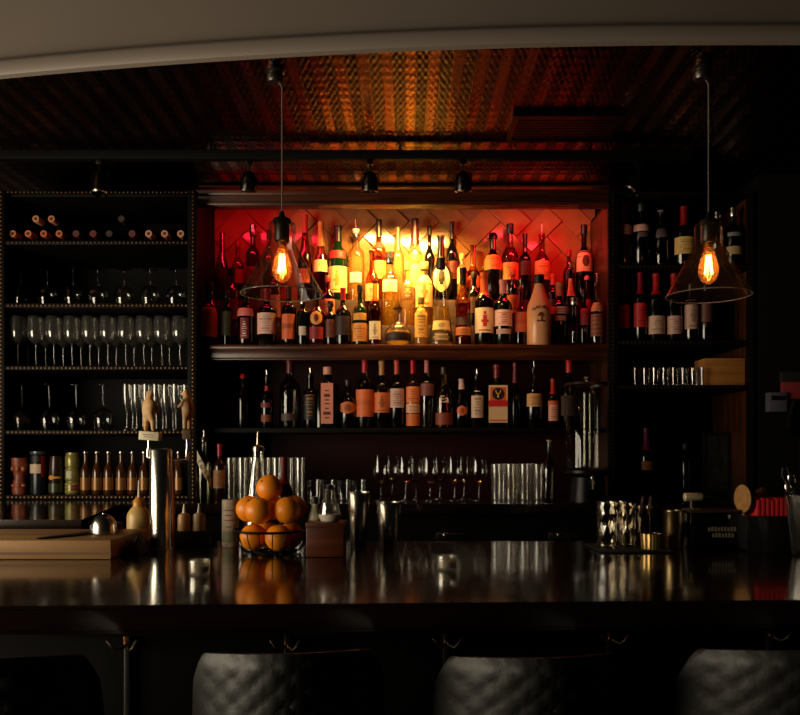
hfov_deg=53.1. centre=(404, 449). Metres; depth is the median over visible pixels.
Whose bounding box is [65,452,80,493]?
tins
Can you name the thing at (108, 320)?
glass
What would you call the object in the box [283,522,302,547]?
orange
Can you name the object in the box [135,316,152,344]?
bowl
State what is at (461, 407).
liquor bottle
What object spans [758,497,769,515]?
folded napkin
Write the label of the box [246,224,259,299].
liquor bottle
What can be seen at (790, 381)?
wall sign
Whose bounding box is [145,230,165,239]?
wine bottle
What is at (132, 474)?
beer bottle
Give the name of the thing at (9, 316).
bowl
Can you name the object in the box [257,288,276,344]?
liquor bottle
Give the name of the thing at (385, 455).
goblet
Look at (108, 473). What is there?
beer bottle
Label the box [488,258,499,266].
print
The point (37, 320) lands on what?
bowl
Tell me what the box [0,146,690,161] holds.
track
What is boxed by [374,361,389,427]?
liquor bottle
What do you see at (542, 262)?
liquor bottle
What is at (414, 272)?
print
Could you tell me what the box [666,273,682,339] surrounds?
wine bottle
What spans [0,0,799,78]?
ceiling soffit
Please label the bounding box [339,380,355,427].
liquor bottle
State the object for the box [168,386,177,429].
champagne flute
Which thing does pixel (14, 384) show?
wine glass
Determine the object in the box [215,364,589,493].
wall
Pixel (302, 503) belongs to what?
orange
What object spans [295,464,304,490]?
glass
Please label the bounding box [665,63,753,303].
pendant lamp
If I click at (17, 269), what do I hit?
wine glass
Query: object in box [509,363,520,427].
liquor bottle
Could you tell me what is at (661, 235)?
liquor bottle
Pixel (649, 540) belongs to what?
cup
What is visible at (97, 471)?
beer bottle
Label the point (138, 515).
squeeze bottle
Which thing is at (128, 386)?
bowl
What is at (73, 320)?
glass
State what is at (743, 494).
wooden paddle
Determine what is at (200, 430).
shelf
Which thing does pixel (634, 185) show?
track spotlight
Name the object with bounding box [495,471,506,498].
glass
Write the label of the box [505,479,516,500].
glass
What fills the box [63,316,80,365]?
glass
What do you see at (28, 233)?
wine bottle
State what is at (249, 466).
glass
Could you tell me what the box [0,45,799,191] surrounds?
ceiling
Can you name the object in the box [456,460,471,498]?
goblet
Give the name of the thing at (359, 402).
print
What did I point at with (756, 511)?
folded napkin
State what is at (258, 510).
orange
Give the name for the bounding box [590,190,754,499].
cabinet
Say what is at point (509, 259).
liquor bottle
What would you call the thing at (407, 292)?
liquor bottle
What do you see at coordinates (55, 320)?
bowl
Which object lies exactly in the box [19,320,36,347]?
glass
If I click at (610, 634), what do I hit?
hook
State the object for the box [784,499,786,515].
folded napkin
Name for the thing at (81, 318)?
bowl
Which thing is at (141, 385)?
champagne flute
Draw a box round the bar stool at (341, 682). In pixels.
[192,648,384,714]
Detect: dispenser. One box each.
[318,484,341,521]
[564,377,610,502]
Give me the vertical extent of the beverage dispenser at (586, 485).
0.530 m
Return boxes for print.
[203,309,212,331]
[215,473,221,485]
[222,315,229,331]
[223,531,235,542]
[224,510,233,527]
[242,321,246,335]
[259,316,271,330]
[282,323,294,328]
[305,395,314,415]
[323,390,329,417]
[327,322,332,334]
[331,270,340,289]
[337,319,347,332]
[344,404,350,410]
[354,328,364,338]
[357,400,373,404]
[375,263,383,274]
[377,395,386,410]
[392,393,401,402]
[408,389,417,398]
[410,268,418,284]
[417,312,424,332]
[421,279,429,303]
[434,334,448,338]
[438,270,444,283]
[474,395,480,413]
[479,311,490,330]
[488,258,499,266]
[498,312,509,323]
[513,319,526,323]
[521,264,529,272]
[530,397,540,404]
[537,263,548,276]
[551,407,557,418]
[564,401,576,412]
[582,255,588,265]
[591,316,603,333]
[620,311,628,324]
[638,307,645,323]
[652,320,663,331]
[679,239,694,251]
[689,304,697,326]
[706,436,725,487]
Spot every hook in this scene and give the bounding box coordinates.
[106,637,138,650]
[270,635,301,650]
[432,634,462,648]
[599,632,629,644]
[763,631,792,641]
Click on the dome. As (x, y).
(102, 524)
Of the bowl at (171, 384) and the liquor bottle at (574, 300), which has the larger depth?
the liquor bottle at (574, 300)
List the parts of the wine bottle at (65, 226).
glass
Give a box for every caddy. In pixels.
[306,520,346,556]
[738,513,790,551]
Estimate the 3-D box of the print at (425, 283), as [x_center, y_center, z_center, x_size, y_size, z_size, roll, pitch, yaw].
[0.091,-0.748,3.777,0.052,0.118,0.009,0,0,0]
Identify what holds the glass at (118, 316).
on the cabinet at (172, 212)
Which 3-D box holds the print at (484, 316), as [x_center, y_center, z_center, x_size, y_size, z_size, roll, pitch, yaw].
[0.363,-0.587,3.638,0.054,0.089,0.009,0,0,0]
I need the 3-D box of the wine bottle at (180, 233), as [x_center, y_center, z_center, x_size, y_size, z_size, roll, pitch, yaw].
[-0.996,-0.961,3.707,0.070,0.070,0.316,0,0,0]
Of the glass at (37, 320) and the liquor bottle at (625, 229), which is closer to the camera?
the liquor bottle at (625, 229)
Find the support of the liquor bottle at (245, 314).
on the display shelf at (217, 354)
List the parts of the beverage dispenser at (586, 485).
lid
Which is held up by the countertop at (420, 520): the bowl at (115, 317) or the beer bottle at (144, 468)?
the beer bottle at (144, 468)
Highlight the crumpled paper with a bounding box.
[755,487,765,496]
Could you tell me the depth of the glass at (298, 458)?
3.59 m
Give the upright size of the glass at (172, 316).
0.225 m
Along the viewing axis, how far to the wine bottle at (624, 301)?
3.57 m
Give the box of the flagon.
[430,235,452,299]
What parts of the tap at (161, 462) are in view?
tap handle, tap handle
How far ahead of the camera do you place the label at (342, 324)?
3.64 m
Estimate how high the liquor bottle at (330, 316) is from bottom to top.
0.210 m
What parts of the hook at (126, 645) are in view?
plate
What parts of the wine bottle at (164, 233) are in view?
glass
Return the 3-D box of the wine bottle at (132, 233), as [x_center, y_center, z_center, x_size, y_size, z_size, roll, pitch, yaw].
[-1.211,-0.961,3.707,0.070,0.070,0.316,0,0,0]
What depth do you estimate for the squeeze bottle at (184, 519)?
2.48 m
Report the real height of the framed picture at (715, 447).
0.301 m
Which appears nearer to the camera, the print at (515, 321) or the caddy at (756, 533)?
the caddy at (756, 533)
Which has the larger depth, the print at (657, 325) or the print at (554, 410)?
the print at (554, 410)
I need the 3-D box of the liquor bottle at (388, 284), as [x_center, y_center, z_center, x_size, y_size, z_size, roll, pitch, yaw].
[-0.071,-0.765,3.814,0.085,0.359,0.088,0,0,0]
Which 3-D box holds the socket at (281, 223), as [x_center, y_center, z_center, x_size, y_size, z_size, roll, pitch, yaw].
[-0.394,-0.715,2.560,0.060,0.100,0.060,0,0,0]
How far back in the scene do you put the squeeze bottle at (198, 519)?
2.49 m
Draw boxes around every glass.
[9,316,26,365]
[11,268,30,301]
[11,384,32,426]
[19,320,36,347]
[27,316,44,365]
[37,268,56,300]
[37,320,54,365]
[38,384,59,429]
[45,316,62,365]
[55,320,71,365]
[63,268,82,299]
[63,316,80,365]
[65,384,85,429]
[72,320,89,347]
[81,318,98,365]
[88,268,107,302]
[90,321,106,356]
[93,384,112,429]
[99,317,116,365]
[108,320,124,348]
[114,268,133,302]
[117,316,134,365]
[126,320,142,359]
[135,316,152,365]
[140,268,159,302]
[143,320,159,347]
[153,316,170,365]
[161,322,177,347]
[166,268,185,302]
[171,316,187,365]
[226,467,235,492]
[231,461,240,487]
[249,466,258,492]
[289,458,298,484]
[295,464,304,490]
[491,479,502,500]
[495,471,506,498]
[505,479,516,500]
[509,471,520,498]
[519,480,530,500]
[523,472,534,498]
[533,481,541,500]
[596,501,617,547]
[607,501,626,544]
[618,503,636,546]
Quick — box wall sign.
[779,372,799,398]
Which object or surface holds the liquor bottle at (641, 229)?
on the cabinet at (674, 415)
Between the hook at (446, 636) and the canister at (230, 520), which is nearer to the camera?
the hook at (446, 636)
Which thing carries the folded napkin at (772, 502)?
in the caddy at (756, 533)
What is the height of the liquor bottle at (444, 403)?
0.282 m
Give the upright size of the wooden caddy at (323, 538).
0.095 m
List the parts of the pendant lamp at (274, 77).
cord, lamp shade, bulb, filament post, bulb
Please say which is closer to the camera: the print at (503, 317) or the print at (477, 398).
the print at (503, 317)
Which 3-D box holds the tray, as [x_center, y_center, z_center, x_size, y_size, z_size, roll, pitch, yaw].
[-0.656,0.272,2.508,0.115,0.045,0.100,0,0,0]
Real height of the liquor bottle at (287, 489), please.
0.272 m
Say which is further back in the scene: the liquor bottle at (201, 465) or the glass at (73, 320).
the glass at (73, 320)
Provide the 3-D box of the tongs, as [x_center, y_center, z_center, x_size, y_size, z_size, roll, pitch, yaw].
[1.082,0.164,2.246,0.048,0.234,0.016,0,0,29]
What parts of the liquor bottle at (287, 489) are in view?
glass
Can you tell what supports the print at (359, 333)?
attached to the liquor bottle at (359, 318)
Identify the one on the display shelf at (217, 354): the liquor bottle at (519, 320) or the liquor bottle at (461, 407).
the liquor bottle at (519, 320)
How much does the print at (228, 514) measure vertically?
0.054 m
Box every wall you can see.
[205,209,599,219]
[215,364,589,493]
[738,174,799,496]
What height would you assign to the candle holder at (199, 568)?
0.036 m
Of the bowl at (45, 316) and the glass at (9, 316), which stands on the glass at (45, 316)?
the bowl at (45, 316)
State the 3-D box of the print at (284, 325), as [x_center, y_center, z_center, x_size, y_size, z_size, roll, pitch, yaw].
[-0.534,-0.566,3.652,0.061,0.023,0.017,0,0,0]
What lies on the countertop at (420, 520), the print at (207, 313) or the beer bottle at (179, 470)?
the beer bottle at (179, 470)
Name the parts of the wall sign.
plate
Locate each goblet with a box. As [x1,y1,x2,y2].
[372,458,389,500]
[384,455,399,498]
[397,456,413,500]
[408,455,423,498]
[421,458,438,500]
[432,460,447,498]
[446,456,462,500]
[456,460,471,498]
[470,458,487,500]
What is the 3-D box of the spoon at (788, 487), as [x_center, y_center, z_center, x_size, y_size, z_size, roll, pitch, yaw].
[1.092,0.185,2.229,0.065,0.192,0.008,0,0,6]
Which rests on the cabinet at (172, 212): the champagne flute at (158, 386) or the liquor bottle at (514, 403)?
the champagne flute at (158, 386)
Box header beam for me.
[196,185,610,208]
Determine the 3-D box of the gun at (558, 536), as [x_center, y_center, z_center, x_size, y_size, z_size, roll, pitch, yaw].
[0.583,0.825,2.800,0.175,1.081,0.078,0,0,-32]
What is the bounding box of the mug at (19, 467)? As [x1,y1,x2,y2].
[10,458,29,494]
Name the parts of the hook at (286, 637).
plate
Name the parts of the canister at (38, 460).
lid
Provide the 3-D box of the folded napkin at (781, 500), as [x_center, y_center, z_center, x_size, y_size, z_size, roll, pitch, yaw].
[1.092,0.214,2.360,0.011,0.148,0.088,0,0,0]
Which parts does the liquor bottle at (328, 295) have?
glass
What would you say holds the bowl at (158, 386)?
on the champagne flute at (158, 386)
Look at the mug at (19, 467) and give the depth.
3.55 m
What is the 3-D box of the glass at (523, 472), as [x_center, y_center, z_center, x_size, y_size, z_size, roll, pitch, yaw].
[0.555,0.141,3.580,0.055,0.158,0.055,0,0,0]
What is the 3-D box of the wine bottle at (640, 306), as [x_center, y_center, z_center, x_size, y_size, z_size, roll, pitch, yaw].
[1.055,-0.639,3.589,0.062,0.310,0.064,0,0,0]
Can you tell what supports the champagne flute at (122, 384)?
on the cabinet at (172, 212)
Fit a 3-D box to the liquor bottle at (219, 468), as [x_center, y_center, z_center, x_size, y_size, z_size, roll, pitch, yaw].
[-0.812,0.097,3.499,0.052,0.246,0.054,0,0,0]
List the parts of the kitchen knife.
blade, handle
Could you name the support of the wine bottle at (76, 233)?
on the cabinet at (172, 212)
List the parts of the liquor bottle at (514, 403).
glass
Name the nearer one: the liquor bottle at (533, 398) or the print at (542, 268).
the liquor bottle at (533, 398)
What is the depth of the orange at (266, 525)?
2.33 m
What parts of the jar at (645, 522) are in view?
lid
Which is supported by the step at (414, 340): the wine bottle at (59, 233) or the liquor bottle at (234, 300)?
the liquor bottle at (234, 300)
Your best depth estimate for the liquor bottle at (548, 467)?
3.42 m
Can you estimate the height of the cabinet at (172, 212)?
1.363 m
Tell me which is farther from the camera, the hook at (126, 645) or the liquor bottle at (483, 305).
the liquor bottle at (483, 305)
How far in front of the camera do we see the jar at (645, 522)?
2.43 m
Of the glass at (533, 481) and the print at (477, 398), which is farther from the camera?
the print at (477, 398)
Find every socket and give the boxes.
[273,211,290,242]
[698,212,718,243]
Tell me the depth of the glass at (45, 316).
3.59 m
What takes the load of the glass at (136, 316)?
on the cabinet at (172, 212)
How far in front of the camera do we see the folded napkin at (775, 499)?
2.32 m
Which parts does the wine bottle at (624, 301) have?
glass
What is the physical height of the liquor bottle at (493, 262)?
0.339 m
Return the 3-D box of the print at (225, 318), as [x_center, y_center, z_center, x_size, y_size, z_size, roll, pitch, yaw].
[-0.819,-0.577,3.656,0.034,0.077,0.006,0,0,0]
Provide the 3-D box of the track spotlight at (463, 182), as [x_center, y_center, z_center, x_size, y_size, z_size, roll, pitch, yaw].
[0.233,-1.093,3.205,0.071,0.132,0.073,0,0,41]
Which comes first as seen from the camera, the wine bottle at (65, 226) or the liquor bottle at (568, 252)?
the wine bottle at (65, 226)
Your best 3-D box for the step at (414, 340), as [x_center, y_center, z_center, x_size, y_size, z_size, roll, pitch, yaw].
[-0.010,-0.530,3.812,1.860,0.110,0.093,0,0,0]
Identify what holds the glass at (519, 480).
on the countertop at (420, 520)
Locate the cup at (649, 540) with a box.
[640,532,662,549]
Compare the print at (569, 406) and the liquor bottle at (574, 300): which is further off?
the liquor bottle at (574, 300)
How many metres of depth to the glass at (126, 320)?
3.69 m
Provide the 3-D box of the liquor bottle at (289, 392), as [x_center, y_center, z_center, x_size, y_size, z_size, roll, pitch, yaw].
[-0.530,-0.260,3.689,0.096,0.319,0.098,0,0,0]
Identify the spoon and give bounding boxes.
[785,482,792,494]
[788,473,795,494]
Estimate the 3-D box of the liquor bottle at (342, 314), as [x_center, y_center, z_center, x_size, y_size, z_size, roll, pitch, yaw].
[-0.285,-0.610,3.679,0.073,0.270,0.075,0,0,0]
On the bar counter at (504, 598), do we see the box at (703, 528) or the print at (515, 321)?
the box at (703, 528)
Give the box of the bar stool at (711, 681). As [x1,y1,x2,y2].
[673,649,799,714]
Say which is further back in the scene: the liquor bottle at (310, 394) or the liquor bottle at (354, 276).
the liquor bottle at (354, 276)
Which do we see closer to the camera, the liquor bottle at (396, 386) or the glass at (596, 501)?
the glass at (596, 501)
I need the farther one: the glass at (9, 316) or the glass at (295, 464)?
the glass at (9, 316)
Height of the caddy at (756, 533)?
0.104 m
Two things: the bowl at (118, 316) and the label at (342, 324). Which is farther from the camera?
the label at (342, 324)
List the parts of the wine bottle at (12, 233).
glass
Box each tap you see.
[139,390,193,550]
[683,493,715,507]
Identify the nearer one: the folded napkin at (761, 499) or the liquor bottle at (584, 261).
the folded napkin at (761, 499)
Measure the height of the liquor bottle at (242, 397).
0.250 m
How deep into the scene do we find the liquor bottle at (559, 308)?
3.68 m
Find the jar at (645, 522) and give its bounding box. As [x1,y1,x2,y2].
[633,496,654,544]
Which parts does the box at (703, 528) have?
lid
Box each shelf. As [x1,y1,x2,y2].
[198,345,606,363]
[198,428,606,433]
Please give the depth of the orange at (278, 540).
2.23 m
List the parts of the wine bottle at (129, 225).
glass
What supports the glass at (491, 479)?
on the countertop at (420, 520)
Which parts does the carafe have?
pour spout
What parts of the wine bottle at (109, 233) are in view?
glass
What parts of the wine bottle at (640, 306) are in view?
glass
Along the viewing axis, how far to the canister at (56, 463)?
3.55 m
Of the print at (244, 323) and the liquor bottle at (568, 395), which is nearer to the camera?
the print at (244, 323)
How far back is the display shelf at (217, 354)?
3.61 m
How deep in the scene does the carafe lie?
2.46 m
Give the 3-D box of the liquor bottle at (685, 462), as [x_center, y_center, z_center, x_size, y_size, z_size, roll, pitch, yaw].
[1.302,0.093,3.720,0.051,0.252,0.051,0,0,0]
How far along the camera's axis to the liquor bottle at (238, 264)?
3.90 m
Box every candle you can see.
[191,565,207,572]
[439,560,453,567]
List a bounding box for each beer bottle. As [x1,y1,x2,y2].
[80,451,91,494]
[92,451,102,494]
[103,451,114,494]
[116,451,126,494]
[127,451,138,494]
[139,451,148,494]
[175,451,184,494]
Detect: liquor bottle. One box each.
[197,428,210,500]
[200,282,219,344]
[213,444,225,500]
[215,232,228,299]
[221,290,232,344]
[224,267,239,325]
[232,239,243,299]
[237,286,254,344]
[237,374,248,427]
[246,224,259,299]
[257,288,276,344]
[260,369,273,427]
[263,229,274,287]
[267,261,280,325]
[275,457,292,524]
[279,360,300,427]
[281,285,296,344]
[297,214,312,299]
[297,296,308,344]
[303,366,316,427]
[309,291,324,344]
[313,221,327,299]
[317,367,338,427]
[321,275,334,314]
[325,301,334,344]
[328,225,346,299]
[335,287,350,344]
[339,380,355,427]
[347,218,363,299]
[352,284,366,344]
[356,360,373,427]
[365,249,378,325]
[369,279,380,344]
[372,219,385,299]
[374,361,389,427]
[381,251,398,291]
[390,360,403,427]
[392,227,403,299]
[400,261,414,325]
[406,218,423,287]
[406,360,419,427]
[415,296,426,336]
[416,261,432,325]
[420,360,433,427]
[425,225,433,299]
[435,367,453,427]
[446,221,457,299]
[454,379,468,427]
[455,267,470,344]
[457,253,466,294]
[468,271,479,325]
[469,367,484,427]
[474,272,493,344]
[484,232,501,299]
[486,365,507,427]
[494,279,511,344]
[501,223,518,294]
[506,267,517,317]
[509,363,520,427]
[512,278,526,344]
[519,233,530,299]
[525,360,542,427]
[527,274,550,344]
[534,222,549,294]
[542,440,555,500]
[546,379,559,427]
[547,273,555,305]
[551,282,568,344]
[560,360,577,427]
[563,249,574,296]
[563,261,575,325]
[570,297,577,344]
[575,224,592,299]
[578,290,589,344]
[581,276,592,311]
[590,273,603,344]
[619,203,631,263]
[632,203,649,263]
[638,428,653,498]
[653,210,668,263]
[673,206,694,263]
[679,443,690,496]
[710,211,724,263]
[724,207,741,263]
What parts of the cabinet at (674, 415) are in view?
panel, nailhead trim, post, panel, panel, nailhead trim, nailhead trim, nailhead trim, nailhead trim, shelf, shelf, shelf, panel, post, nailhead trim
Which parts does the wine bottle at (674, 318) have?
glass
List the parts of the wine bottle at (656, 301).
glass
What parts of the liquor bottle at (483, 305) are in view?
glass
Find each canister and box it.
[30,451,47,494]
[48,456,64,494]
[222,499,238,547]
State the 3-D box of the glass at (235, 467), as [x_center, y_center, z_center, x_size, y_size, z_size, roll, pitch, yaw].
[-0.766,0.127,3.520,0.044,0.185,0.044,0,0,0]
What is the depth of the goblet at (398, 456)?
3.49 m
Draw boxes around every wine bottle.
[9,230,30,239]
[25,230,46,239]
[32,215,56,234]
[40,230,61,239]
[48,215,85,233]
[56,230,78,239]
[73,230,94,239]
[90,230,110,239]
[106,230,129,239]
[118,215,146,233]
[129,230,149,239]
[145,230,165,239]
[161,230,180,239]
[177,230,187,239]
[619,273,629,339]
[633,272,647,339]
[647,273,664,339]
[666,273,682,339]
[683,283,698,339]
[699,283,712,339]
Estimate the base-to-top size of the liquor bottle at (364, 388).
0.324 m
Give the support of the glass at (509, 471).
on the countertop at (420, 520)
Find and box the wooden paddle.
[733,483,754,515]
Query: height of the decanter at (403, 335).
0.178 m
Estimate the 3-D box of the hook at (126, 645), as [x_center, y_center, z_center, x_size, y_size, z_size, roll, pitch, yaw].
[-0.579,0.401,1.652,0.066,0.028,0.036,0,0,-2]
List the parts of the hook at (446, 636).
plate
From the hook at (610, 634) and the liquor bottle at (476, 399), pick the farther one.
the liquor bottle at (476, 399)
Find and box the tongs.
[781,467,789,482]
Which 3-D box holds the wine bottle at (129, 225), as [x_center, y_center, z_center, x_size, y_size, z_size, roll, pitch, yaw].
[-1.259,-1.026,3.707,0.070,0.070,0.316,0,0,0]
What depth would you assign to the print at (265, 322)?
3.64 m
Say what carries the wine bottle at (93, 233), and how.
on the cabinet at (172, 212)
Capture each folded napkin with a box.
[746,499,760,515]
[755,497,764,515]
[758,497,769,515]
[763,497,778,515]
[770,499,774,515]
[772,497,783,515]
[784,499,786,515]
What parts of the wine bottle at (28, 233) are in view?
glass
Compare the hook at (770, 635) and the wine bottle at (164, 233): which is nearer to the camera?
the hook at (770, 635)
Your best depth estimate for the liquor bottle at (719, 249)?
3.56 m
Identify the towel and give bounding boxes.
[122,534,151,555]
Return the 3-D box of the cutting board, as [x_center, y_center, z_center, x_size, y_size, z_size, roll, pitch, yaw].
[-1.109,0.269,2.305,0.638,0.052,0.310,0,0,0]
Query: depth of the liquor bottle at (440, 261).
3.64 m
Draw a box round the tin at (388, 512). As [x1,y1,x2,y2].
[376,501,400,549]
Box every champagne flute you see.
[122,384,131,429]
[128,386,137,429]
[132,385,141,429]
[158,386,167,429]
[161,384,170,429]
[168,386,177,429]
[171,384,180,429]
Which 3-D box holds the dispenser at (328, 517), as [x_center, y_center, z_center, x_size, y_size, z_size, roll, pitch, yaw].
[-0.211,0.147,2.250,0.065,0.104,0.065,0,0,0]
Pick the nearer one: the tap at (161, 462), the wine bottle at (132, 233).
the tap at (161, 462)
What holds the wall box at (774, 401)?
attached to the wall at (777, 196)
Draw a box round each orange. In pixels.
[236,496,255,521]
[240,524,265,549]
[245,497,271,523]
[256,475,282,500]
[258,522,273,546]
[265,525,291,550]
[269,497,279,519]
[273,497,300,523]
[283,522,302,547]
[289,495,306,520]
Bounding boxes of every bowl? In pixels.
[9,316,26,344]
[27,316,44,344]
[37,320,54,347]
[45,316,62,344]
[55,320,71,347]
[63,316,80,344]
[81,318,98,344]
[99,317,116,344]
[117,316,134,344]
[122,384,131,407]
[128,386,137,411]
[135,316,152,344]
[153,316,170,344]
[158,386,167,411]
[168,386,177,411]
[171,316,187,344]
[171,384,180,410]
[232,526,305,554]
[788,473,795,486]
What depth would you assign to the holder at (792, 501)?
2.20 m
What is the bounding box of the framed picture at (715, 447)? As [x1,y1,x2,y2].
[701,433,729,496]
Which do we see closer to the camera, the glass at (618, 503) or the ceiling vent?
the glass at (618, 503)
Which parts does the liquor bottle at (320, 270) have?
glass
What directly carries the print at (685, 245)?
attached to the wine bottle at (683, 236)
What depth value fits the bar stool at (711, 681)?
1.33 m
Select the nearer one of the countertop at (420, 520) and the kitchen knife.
the kitchen knife
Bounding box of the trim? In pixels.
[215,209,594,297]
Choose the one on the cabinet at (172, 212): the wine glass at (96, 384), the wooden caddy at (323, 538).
the wine glass at (96, 384)
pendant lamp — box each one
[240,66,323,301]
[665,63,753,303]
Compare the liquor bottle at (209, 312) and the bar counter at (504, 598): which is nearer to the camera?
the bar counter at (504, 598)
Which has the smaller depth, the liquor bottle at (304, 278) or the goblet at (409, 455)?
the goblet at (409, 455)
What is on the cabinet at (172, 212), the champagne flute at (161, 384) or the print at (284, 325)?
the champagne flute at (161, 384)
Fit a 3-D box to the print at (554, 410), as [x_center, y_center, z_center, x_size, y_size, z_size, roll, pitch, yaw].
[0.683,-0.169,3.660,0.032,0.052,0.004,0,0,0]
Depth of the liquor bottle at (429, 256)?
3.95 m
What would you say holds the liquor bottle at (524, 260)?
on the step at (389, 316)
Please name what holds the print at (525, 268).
attached to the liquor bottle at (524, 260)
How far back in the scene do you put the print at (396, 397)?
3.66 m
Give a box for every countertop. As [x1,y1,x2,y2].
[0,494,734,540]
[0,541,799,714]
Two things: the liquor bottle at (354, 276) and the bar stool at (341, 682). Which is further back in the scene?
the liquor bottle at (354, 276)
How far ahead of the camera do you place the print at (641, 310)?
3.56 m
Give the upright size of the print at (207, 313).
0.106 m
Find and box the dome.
[91,513,116,534]
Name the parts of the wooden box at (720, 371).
lid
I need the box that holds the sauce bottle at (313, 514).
[309,496,319,520]
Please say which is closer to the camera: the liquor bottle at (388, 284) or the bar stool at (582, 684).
the bar stool at (582, 684)
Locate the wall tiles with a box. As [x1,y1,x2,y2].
[215,209,590,299]
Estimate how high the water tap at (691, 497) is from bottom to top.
0.161 m
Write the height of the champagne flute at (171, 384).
0.205 m
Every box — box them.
[681,508,741,549]
[694,358,744,384]
[765,392,786,411]
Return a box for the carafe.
[241,432,273,530]
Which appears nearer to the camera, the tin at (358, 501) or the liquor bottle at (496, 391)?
the tin at (358, 501)
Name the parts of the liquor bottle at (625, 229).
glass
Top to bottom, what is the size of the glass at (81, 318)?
0.225 m
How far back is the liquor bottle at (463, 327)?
3.65 m
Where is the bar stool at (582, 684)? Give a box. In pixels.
[433,652,619,714]
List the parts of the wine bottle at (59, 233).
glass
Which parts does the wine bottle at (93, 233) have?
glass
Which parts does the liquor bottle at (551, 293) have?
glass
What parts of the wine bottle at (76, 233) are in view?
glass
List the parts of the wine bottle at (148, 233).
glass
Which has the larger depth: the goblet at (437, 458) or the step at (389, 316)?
the step at (389, 316)
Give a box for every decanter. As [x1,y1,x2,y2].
[385,307,410,344]
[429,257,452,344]
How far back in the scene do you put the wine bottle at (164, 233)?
3.58 m
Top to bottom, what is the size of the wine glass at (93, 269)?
0.168 m
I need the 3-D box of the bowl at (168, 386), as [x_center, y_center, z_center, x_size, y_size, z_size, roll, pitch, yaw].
[-1.063,-0.234,3.665,0.042,0.120,0.042,0,0,0]
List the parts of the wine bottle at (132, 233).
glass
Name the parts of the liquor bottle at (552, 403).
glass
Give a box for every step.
[214,300,595,325]
[220,326,569,344]
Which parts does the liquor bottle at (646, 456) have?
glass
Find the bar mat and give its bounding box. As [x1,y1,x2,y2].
[585,543,673,552]
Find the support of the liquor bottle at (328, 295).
on the step at (414, 340)
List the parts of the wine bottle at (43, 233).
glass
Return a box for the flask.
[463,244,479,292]
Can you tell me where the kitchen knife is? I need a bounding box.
[37,522,122,538]
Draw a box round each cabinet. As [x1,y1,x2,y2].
[0,190,214,499]
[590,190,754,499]
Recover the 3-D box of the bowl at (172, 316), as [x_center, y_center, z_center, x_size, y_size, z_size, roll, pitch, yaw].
[-1.010,-0.535,3.590,0.074,0.125,0.075,0,0,0]
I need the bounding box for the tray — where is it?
[175,528,217,545]
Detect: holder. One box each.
[189,558,209,575]
[437,554,455,571]
[784,494,799,556]
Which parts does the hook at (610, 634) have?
plate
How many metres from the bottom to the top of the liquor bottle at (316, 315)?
0.251 m
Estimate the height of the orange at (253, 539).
0.075 m
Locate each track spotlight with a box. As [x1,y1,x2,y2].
[90,159,109,196]
[239,159,258,192]
[360,159,379,192]
[453,159,472,192]
[624,159,647,196]
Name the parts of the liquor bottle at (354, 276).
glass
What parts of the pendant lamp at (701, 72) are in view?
cord, bulb, bulb, lamp shade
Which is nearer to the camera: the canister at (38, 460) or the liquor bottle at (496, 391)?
the canister at (38, 460)
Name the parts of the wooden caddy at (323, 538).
lid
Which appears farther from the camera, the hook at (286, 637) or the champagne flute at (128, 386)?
the champagne flute at (128, 386)
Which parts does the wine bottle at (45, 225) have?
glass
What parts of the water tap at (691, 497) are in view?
stem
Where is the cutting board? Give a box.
[0,529,147,558]
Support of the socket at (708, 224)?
attached to the pendant lamp at (701, 72)
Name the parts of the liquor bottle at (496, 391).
label panel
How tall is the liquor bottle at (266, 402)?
0.275 m
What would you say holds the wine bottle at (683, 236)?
on the cabinet at (674, 415)
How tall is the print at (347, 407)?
0.029 m
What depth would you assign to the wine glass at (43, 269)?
3.60 m
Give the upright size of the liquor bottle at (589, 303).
0.244 m
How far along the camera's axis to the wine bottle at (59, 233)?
3.58 m
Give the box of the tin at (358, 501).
[347,491,369,547]
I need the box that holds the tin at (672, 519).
[663,509,683,548]
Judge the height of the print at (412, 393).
0.052 m
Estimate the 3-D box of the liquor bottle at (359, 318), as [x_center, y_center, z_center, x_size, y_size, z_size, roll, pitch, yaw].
[-0.207,-0.617,3.679,0.069,0.284,0.071,0,0,0]
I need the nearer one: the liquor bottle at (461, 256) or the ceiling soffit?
the ceiling soffit
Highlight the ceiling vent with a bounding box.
[505,111,624,141]
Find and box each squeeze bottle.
[127,480,148,539]
[177,504,190,530]
[192,504,205,530]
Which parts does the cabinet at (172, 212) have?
nailhead trim, post, panel, shelf, nailhead trim, shelf, shelf, shelf, shelf, nailhead trim, nailhead trim, nailhead trim, nailhead trim, nailhead trim, panel, panel, nailhead trim, post, panel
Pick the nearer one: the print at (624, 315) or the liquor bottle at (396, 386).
the print at (624, 315)
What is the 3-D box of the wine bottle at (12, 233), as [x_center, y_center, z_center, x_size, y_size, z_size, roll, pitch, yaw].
[-1.742,-0.961,3.707,0.070,0.070,0.316,0,0,0]
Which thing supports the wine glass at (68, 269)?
on the cabinet at (172, 212)
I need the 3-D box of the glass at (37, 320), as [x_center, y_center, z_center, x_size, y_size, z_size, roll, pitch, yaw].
[-1.657,-0.485,3.690,0.074,0.225,0.075,0,0,0]

